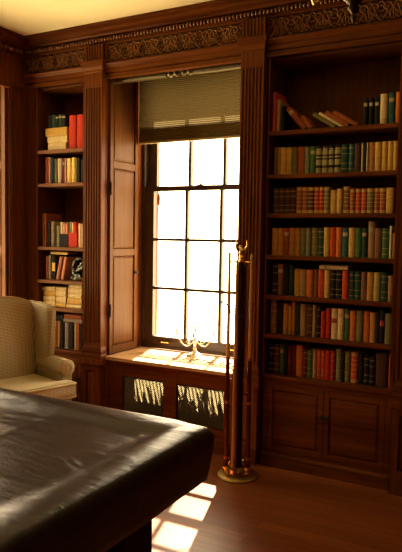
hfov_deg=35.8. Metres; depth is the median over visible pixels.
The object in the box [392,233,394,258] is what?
book
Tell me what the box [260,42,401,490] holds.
bookcase
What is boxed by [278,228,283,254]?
book
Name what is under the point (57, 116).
book
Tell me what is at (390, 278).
book
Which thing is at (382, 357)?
book
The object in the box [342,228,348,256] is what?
book
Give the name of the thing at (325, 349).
book
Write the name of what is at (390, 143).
book
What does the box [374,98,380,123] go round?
book
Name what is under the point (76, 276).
ornament
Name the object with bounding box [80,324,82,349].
book
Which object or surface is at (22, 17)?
ceiling
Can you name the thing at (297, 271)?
book
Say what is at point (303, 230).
book
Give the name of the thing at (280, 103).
book
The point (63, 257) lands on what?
book
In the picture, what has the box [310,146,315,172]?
book
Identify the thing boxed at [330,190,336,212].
book
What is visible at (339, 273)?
book
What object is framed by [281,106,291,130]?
book
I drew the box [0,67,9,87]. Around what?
trim
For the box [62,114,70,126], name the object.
book
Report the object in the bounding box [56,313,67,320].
book
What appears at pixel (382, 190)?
book
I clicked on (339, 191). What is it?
book
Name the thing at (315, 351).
book
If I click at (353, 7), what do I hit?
chandelier
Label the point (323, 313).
book
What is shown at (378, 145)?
book
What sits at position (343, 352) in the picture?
book
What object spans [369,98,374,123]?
book
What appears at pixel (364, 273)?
book
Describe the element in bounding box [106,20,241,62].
carved frieze
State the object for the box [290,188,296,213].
book
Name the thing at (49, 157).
book
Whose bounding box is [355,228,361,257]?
book
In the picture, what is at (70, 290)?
book
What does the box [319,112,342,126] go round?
book
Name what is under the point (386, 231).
book
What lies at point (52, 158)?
book
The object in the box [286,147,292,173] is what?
book
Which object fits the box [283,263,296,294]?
book
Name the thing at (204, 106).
blind
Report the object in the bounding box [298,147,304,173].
book
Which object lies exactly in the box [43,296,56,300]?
book
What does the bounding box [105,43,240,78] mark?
trim
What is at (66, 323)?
book
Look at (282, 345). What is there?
book
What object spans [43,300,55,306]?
book
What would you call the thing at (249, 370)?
stick
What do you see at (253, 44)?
fluted pilaster
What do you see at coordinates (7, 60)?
wall
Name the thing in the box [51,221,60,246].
book
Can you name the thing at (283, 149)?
book
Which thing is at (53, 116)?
book
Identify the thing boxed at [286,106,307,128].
book
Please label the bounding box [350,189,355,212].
book
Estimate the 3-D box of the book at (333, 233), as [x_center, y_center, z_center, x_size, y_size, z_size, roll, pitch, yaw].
[0.877,-0.221,4.051,0.038,0.188,0.129,3,4,29]
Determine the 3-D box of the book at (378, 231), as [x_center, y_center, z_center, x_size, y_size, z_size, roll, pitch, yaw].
[1.127,-0.206,3.913,0.040,0.184,0.134,3,4,29]
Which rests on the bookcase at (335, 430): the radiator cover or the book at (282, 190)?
the book at (282, 190)
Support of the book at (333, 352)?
on the bookcase at (335, 430)
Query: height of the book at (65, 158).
0.199 m
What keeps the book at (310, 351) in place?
on the bookcase at (335, 430)
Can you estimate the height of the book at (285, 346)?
0.194 m
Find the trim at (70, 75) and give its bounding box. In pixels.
[23,67,84,89]
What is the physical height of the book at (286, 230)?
0.182 m
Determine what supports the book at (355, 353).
on the bookcase at (335, 430)
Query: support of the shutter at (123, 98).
attached to the wall at (140, 146)
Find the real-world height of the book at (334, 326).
0.198 m
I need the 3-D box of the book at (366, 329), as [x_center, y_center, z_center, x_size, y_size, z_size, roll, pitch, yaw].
[1.075,0.316,3.983,0.037,0.194,0.146,3,4,29]
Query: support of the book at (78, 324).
on the bookcase at (66, 199)
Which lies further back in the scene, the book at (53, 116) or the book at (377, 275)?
the book at (53, 116)
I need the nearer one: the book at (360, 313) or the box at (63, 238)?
the book at (360, 313)
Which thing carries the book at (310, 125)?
on the bookcase at (335, 430)
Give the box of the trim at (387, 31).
[267,19,401,57]
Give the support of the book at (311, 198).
on the bookcase at (335, 430)
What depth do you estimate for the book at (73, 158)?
4.99 m
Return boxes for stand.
[217,241,256,482]
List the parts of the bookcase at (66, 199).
panel, shelf, shelf, shelf, shelf, cabinet frame, shelf, cabinet door, panel, door panel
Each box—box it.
[59,234,68,246]
[69,233,78,246]
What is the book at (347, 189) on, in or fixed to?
on the bookcase at (335, 430)
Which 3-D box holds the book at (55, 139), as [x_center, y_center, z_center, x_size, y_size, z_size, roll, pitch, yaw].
[-1.130,-1.113,5.119,0.205,0.052,0.160,3,4,29]
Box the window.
[141,139,238,356]
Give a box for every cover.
[0,388,214,551]
[105,347,232,456]
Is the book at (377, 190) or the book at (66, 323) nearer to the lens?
the book at (377, 190)
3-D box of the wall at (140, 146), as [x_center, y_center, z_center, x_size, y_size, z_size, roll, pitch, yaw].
[1.228,-0.254,4.161,5.760,3.100,0.750,3,4,29]
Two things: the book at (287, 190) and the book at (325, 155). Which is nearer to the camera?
the book at (325, 155)
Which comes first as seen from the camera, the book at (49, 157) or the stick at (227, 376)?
the stick at (227, 376)
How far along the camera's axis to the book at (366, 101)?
3.85 m
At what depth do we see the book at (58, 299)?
5.11 m
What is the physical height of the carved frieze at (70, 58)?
0.155 m
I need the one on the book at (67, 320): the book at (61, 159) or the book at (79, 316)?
the book at (79, 316)
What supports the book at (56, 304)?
on the bookcase at (66, 199)
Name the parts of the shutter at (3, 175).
panel, panel, panel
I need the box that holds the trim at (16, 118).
[8,69,26,298]
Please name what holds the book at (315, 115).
on the bookcase at (335, 430)
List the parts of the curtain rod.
rod, rod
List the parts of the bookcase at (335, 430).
panel, door panel, cabinet door, cabinet frame, shelf, shelf, shelf, shelf, shelf, shelf, panel, door panel, cabinet door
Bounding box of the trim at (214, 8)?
[0,0,345,57]
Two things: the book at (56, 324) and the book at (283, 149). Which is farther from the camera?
the book at (56, 324)
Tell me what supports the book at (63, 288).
on the book at (57, 293)
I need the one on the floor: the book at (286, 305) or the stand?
the stand
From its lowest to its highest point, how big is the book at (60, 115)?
0.104 m
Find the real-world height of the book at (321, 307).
0.210 m
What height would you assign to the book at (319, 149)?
0.176 m
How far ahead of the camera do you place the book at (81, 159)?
4.95 m
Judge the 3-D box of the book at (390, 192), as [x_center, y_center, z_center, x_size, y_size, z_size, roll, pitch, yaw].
[1.179,-0.464,3.855,0.045,0.156,0.107,3,4,29]
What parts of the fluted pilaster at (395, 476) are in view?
raised panel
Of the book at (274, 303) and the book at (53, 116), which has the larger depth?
the book at (53, 116)
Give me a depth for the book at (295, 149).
4.09 m
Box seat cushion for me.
[0,373,75,398]
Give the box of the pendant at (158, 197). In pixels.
[157,194,160,205]
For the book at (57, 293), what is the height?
0.048 m
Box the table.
[106,520,151,551]
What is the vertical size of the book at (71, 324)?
0.224 m
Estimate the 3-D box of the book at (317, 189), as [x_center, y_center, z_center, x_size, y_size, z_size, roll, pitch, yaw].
[0.778,-0.493,4.086,0.032,0.172,0.122,3,4,29]
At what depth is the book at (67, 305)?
5.05 m
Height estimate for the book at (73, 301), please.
0.050 m
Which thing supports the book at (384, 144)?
on the bookcase at (335, 430)
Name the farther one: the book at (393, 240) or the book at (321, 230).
the book at (321, 230)
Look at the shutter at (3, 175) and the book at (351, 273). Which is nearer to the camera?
the book at (351, 273)
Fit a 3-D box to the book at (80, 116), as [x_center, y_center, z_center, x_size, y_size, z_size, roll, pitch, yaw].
[-0.910,-1.149,5.017,0.072,0.269,0.196,3,4,29]
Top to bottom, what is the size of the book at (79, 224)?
0.190 m
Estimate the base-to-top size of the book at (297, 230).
0.183 m
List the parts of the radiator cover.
frame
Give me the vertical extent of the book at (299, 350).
0.207 m
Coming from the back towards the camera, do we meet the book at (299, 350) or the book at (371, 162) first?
the book at (299, 350)
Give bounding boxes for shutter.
[0,86,6,295]
[108,79,138,353]
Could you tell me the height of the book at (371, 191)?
0.156 m
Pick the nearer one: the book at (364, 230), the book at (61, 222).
the book at (364, 230)
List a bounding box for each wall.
[0,50,24,295]
[39,40,401,451]
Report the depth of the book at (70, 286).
5.03 m
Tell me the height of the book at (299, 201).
0.175 m
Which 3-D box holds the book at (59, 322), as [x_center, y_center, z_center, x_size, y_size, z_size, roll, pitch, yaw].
[-1.139,0.478,5.217,0.027,0.222,0.162,3,4,29]
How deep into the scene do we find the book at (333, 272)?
4.01 m
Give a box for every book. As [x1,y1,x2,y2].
[42,213,43,245]
[42,285,65,290]
[43,290,55,295]
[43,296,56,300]
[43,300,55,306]
[44,213,61,245]
[45,127,68,136]
[46,157,48,182]
[46,256,48,278]
[47,135,68,142]
[48,116,51,127]
[48,142,68,149]
[48,220,63,245]
[49,157,50,182]
[49,255,51,278]
[50,251,78,254]
[51,157,57,182]
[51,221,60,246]
[52,115,55,127]
[52,255,66,279]
[55,159,57,182]
[55,291,68,296]
[55,303,66,307]
[55,321,57,346]
[56,115,58,127]
[56,256,70,279]
[56,286,68,290]
[56,297,67,302]
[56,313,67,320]
[57,225,60,246]
[58,158,59,182]
[58,321,60,347]
[59,114,61,126]
[59,257,63,279]
[60,158,62,182]
[61,222,69,233]
[61,256,76,279]
[61,321,65,347]
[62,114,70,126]
[63,158,67,182]
[63,223,69,233]
[63,318,82,323]
[64,313,82,319]
[65,158,66,182]
[65,322,68,348]
[66,224,69,233]
[66,304,82,308]
[67,158,71,182]
[67,298,82,304]
[68,288,82,293]
[68,294,82,298]
[69,115,76,148]
[69,285,82,288]
[69,322,73,348]
[72,157,75,182]
[74,222,82,232]
[74,323,76,349]
[77,114,82,147]
[77,158,82,181]
[77,323,80,349]
[79,224,80,246]
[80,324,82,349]
[81,159,82,181]
[81,224,82,246]
[268,341,280,372]
[270,299,282,332]
[272,92,286,130]
[272,228,278,254]
[272,261,285,294]
[273,188,279,213]
[274,147,278,174]
[274,341,283,372]
[277,100,288,130]
[277,300,290,333]
[278,147,280,173]
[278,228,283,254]
[278,263,285,294]
[279,188,284,213]
[280,147,286,173]
[280,341,290,373]
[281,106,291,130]
[283,228,289,254]
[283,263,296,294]
[283,301,291,333]
[284,343,292,374]
[285,188,290,213]
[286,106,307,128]
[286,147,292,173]
[287,343,297,374]
[288,305,291,334]
[289,228,294,254]
[289,264,300,295]
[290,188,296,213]
[291,301,302,334]
[292,147,297,173]
[292,343,299,375]
[294,268,305,295]
[295,228,300,255]
[295,302,304,335]
[296,187,302,213]
[296,342,309,376]
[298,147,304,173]
[300,115,316,128]
[300,228,305,255]
[300,269,308,296]
[300,302,312,335]
[302,187,308,212]
[303,346,312,376]
[305,147,310,172]
[306,228,311,255]
[306,269,313,296]
[306,302,316,336]
[307,347,314,377]
[308,187,314,212]
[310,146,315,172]
[311,228,318,255]
[312,112,339,126]
[312,303,322,336]
[312,347,321,377]
[313,269,320,296]
[314,187,319,212]
[316,146,322,172]
[316,303,327,337]
[317,347,326,378]
[318,228,323,255]
[318,269,328,297]
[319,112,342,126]
[319,187,324,212]
[319,264,352,269]
[321,310,325,337]
[321,347,328,378]
[322,146,328,172]
[324,187,334,212]
[324,227,330,256]
[324,269,330,297]
[325,111,352,125]
[325,347,334,379]
[326,306,333,337]
[329,145,334,172]
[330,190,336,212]
[330,227,336,256]
[330,270,335,297]
[330,348,335,380]
[331,306,341,338]
[333,110,359,125]
[335,145,341,171]
[335,270,344,298]
[335,345,347,380]
[336,227,342,256]
[337,189,343,212]
[337,307,349,339]
[341,144,348,171]
[341,349,347,381]
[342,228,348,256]
[342,270,352,298]
[343,186,354,212]
[344,307,355,339]
[344,348,355,382]
[348,144,354,171]
[348,228,355,256]
[349,270,359,299]
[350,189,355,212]
[350,309,359,340]
[351,348,363,383]
[354,143,361,171]
[354,270,362,299]
[355,189,361,212]
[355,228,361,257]
[356,309,367,341]
[358,349,368,383]
[361,143,363,170]
[361,189,367,212]
[361,271,371,299]
[362,228,368,257]
[363,99,368,124]
[363,143,366,170]
[363,309,374,341]
[364,352,373,384]
[366,143,368,170]
[367,188,374,212]
[367,272,373,300]
[368,142,374,170]
[368,221,380,257]
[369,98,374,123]
[369,310,379,342]
[369,354,375,385]
[373,271,382,300]
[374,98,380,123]
[374,188,379,212]
[374,228,382,257]
[375,142,381,170]
[375,350,390,386]
[376,312,379,342]
[379,308,389,343]
[380,94,388,123]
[380,188,386,212]
[380,272,391,301]
[382,141,387,170]
[382,228,389,257]
[385,311,391,343]
[386,188,395,212]
[387,141,393,170]
[387,275,392,301]
[388,93,395,122]
[388,353,390,387]
[389,226,394,258]
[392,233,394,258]
[393,141,397,169]
[395,92,399,122]
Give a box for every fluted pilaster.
[79,43,107,406]
[230,16,270,465]
[388,215,401,496]
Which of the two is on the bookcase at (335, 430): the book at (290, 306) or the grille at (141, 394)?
the book at (290, 306)
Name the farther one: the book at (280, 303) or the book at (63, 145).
the book at (63, 145)
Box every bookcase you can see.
[25,82,84,401]
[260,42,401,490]
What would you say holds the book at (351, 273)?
on the bookcase at (335, 430)
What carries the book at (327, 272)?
on the bookcase at (335, 430)
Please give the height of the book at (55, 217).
0.272 m
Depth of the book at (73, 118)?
4.97 m
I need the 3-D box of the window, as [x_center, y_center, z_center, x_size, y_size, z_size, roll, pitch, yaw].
[0.030,-0.503,4.999,1.125,2.250,0.171,3,4,29]
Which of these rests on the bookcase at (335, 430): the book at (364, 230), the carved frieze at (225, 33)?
the book at (364, 230)
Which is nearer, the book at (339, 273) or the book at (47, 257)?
the book at (339, 273)
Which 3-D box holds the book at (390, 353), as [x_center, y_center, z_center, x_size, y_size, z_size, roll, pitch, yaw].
[1.209,0.587,3.929,0.016,0.210,0.152,3,4,29]
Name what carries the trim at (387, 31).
attached to the wall at (140, 146)
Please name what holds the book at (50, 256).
on the bookcase at (66, 199)
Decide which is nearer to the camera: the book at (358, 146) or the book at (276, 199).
the book at (358, 146)
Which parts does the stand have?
post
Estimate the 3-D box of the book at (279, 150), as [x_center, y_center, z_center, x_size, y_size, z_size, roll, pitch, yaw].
[0.551,-0.767,4.199,0.014,0.182,0.132,3,4,29]
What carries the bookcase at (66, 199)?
on the floor
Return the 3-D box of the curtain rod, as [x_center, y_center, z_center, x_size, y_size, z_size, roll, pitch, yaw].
[-0.183,-1.462,4.508,1.111,0.060,0.050,3,4,29]
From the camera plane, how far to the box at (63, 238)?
5.07 m
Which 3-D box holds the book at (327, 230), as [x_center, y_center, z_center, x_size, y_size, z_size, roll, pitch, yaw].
[0.841,-0.223,4.071,0.038,0.188,0.134,3,4,29]
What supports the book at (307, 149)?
on the bookcase at (335, 430)
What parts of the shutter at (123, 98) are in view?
panel, panel, panel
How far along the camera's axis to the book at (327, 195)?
4.00 m
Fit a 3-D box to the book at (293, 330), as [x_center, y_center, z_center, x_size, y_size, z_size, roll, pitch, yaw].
[0.651,0.278,4.216,0.022,0.225,0.157,3,4,29]
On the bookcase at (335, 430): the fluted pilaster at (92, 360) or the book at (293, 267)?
the book at (293, 267)
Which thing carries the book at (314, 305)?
on the bookcase at (335, 430)
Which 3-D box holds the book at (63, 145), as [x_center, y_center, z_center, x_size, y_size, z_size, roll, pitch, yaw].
[-1.133,-1.056,5.124,0.185,0.062,0.160,3,4,29]
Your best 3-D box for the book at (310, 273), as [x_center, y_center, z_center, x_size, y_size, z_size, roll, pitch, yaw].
[0.741,0.045,4.135,0.044,0.177,0.128,3,4,29]
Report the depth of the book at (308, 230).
4.07 m
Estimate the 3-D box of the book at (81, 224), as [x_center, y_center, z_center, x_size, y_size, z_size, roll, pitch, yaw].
[-0.924,-0.324,5.035,0.021,0.185,0.120,3,4,29]
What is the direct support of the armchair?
on the floor
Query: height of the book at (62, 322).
0.225 m
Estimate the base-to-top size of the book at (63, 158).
0.204 m
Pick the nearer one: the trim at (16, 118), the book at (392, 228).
the book at (392, 228)
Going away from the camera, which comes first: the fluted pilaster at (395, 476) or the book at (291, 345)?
the fluted pilaster at (395, 476)
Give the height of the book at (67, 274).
0.192 m
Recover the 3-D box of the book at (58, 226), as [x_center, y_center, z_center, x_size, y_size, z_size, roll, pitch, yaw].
[-1.141,-0.330,5.150,0.034,0.174,0.126,3,4,29]
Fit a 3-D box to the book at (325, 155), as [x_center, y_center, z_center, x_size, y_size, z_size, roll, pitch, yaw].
[0.823,-0.749,4.041,0.039,0.175,0.120,3,4,29]
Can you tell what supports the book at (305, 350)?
on the bookcase at (335, 430)
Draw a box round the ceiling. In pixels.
[0,0,211,35]
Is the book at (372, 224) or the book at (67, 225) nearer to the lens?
the book at (372, 224)
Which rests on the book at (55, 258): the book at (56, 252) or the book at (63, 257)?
the book at (56, 252)
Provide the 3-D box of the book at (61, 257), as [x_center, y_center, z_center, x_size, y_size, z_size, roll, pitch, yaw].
[-1.133,-0.067,5.169,0.069,0.192,0.140,3,4,29]
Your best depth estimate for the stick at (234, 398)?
3.91 m
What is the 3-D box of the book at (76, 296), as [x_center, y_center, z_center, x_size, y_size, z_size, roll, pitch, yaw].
[-0.982,0.161,5.116,0.135,0.036,0.170,3,4,29]
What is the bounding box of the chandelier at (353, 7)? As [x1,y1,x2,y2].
[311,0,362,23]
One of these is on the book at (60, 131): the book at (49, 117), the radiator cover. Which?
the book at (49, 117)
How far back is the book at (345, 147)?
3.93 m
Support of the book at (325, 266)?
on the book at (333, 272)
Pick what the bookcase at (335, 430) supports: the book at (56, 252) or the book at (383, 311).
the book at (383, 311)
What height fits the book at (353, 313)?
0.191 m
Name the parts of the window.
sash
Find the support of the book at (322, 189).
on the bookcase at (335, 430)
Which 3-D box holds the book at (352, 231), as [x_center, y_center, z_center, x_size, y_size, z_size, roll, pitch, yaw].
[0.983,-0.214,3.990,0.039,0.186,0.131,3,4,29]
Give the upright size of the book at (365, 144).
0.180 m
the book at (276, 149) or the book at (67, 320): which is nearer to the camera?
the book at (276, 149)
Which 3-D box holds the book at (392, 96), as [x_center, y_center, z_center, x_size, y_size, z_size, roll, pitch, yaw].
[1.187,-1.020,3.838,0.036,0.188,0.135,3,4,29]
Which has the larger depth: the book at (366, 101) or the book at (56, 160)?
the book at (56, 160)
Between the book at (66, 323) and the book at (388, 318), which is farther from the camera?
the book at (66, 323)
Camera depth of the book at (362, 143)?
3.88 m
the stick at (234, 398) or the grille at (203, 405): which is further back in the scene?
the grille at (203, 405)
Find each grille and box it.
[123,376,163,416]
[176,384,224,430]
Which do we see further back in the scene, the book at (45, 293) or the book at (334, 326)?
the book at (45, 293)
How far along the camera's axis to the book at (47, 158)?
5.12 m
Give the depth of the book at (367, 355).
3.93 m
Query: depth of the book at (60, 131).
5.04 m
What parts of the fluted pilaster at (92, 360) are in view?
raised panel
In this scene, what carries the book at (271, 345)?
on the bookcase at (335, 430)
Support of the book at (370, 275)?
on the bookcase at (335, 430)
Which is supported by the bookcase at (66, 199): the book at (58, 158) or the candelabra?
the book at (58, 158)
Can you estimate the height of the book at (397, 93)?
0.190 m
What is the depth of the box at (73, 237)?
5.02 m
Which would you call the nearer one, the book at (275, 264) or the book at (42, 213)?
the book at (275, 264)
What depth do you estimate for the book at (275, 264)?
4.20 m
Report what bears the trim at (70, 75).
attached to the wall at (140, 146)
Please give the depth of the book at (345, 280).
3.97 m
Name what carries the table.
on the floor
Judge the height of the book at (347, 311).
0.198 m
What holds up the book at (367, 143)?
on the bookcase at (335, 430)
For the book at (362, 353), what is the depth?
3.95 m
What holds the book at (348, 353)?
on the bookcase at (335, 430)
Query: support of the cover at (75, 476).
on the table
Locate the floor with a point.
(281, 510)
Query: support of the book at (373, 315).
on the bookcase at (335, 430)
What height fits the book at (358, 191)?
0.155 m
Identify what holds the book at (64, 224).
in the box at (63, 238)
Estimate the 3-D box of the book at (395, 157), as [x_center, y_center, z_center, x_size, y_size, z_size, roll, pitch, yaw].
[1.212,-0.732,3.838,0.024,0.181,0.136,3,4,29]
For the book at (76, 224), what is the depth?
5.01 m
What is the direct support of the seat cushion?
on the armchair
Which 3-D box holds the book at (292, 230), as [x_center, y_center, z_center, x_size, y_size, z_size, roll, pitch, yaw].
[0.632,-0.231,4.184,0.036,0.182,0.129,3,4,29]
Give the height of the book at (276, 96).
0.264 m
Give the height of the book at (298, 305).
0.214 m
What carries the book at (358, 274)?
on the bookcase at (335, 430)
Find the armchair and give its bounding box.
[0,296,76,400]
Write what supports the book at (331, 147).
on the bookcase at (335, 430)
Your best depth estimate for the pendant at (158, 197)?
5.12 m
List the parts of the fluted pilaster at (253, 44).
raised panel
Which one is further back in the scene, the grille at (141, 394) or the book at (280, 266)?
the grille at (141, 394)
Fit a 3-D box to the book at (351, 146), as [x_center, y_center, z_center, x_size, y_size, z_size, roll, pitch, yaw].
[0.975,-0.743,3.970,0.033,0.178,0.133,3,4,29]
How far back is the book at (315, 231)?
4.05 m
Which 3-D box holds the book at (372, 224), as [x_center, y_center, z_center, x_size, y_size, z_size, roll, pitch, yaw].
[1.097,-0.230,3.946,0.039,0.227,0.157,3,4,29]
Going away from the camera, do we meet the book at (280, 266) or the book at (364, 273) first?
the book at (364, 273)
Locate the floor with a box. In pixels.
[152,453,401,551]
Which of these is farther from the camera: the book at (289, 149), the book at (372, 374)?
the book at (289, 149)
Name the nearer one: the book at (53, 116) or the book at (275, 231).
the book at (275, 231)
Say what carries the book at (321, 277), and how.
on the bookcase at (335, 430)
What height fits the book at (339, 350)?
0.211 m
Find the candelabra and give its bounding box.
[175,326,215,358]
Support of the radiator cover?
on the floor
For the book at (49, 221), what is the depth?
5.14 m
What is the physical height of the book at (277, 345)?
0.198 m
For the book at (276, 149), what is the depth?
4.16 m
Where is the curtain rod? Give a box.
[112,62,240,86]
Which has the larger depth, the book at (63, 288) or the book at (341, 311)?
the book at (63, 288)
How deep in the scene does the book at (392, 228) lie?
3.82 m
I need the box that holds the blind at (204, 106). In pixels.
[138,66,240,143]
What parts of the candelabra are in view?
arm, stem, arm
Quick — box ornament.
[70,257,82,280]
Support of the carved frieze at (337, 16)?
attached to the wall at (140, 146)
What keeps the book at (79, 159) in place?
on the bookcase at (66, 199)
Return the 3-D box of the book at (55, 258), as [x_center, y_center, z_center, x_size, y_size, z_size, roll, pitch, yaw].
[-1.183,-0.073,5.198,0.041,0.199,0.145,3,4,29]
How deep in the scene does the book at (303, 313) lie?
4.12 m
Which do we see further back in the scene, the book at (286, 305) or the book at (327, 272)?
the book at (286, 305)
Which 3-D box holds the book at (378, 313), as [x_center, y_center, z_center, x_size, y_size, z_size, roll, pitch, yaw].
[1.136,0.321,3.948,0.019,0.190,0.144,3,4,29]
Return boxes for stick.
[223,252,230,465]
[231,260,238,469]
[245,253,252,467]
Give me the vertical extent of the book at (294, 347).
0.200 m
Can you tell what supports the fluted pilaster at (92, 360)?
on the floor
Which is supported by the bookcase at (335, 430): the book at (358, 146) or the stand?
the book at (358, 146)
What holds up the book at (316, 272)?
on the bookcase at (335, 430)
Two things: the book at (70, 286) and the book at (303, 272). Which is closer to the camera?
the book at (303, 272)
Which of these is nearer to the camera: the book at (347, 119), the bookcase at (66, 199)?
the book at (347, 119)
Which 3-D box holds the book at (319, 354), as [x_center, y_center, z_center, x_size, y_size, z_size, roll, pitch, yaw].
[0.805,0.576,4.142,0.025,0.191,0.136,3,4,29]
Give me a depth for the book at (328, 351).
4.05 m
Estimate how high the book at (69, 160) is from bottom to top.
0.198 m
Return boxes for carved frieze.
[24,47,84,74]
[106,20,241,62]
[268,0,401,38]
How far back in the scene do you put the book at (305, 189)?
4.07 m
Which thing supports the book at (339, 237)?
on the bookcase at (335, 430)
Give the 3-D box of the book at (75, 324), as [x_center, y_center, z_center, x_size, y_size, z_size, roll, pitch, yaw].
[-0.985,0.487,5.128,0.030,0.220,0.151,3,4,29]
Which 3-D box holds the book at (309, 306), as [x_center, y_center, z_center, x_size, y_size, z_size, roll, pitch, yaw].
[0.749,0.289,4.167,0.037,0.213,0.156,3,4,29]
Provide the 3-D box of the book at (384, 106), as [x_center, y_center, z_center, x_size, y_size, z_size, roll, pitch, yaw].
[1.144,-1.021,3.853,0.042,0.186,0.127,3,4,29]
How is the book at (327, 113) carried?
on the bookcase at (335, 430)
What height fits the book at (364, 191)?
0.155 m
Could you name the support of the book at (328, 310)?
on the bookcase at (335, 430)
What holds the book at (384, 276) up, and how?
on the bookcase at (335, 430)
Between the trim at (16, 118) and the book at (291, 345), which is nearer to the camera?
the book at (291, 345)
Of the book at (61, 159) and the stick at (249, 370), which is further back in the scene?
the book at (61, 159)
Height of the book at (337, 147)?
0.177 m
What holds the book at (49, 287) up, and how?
on the book at (45, 293)
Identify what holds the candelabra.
on the radiator cover

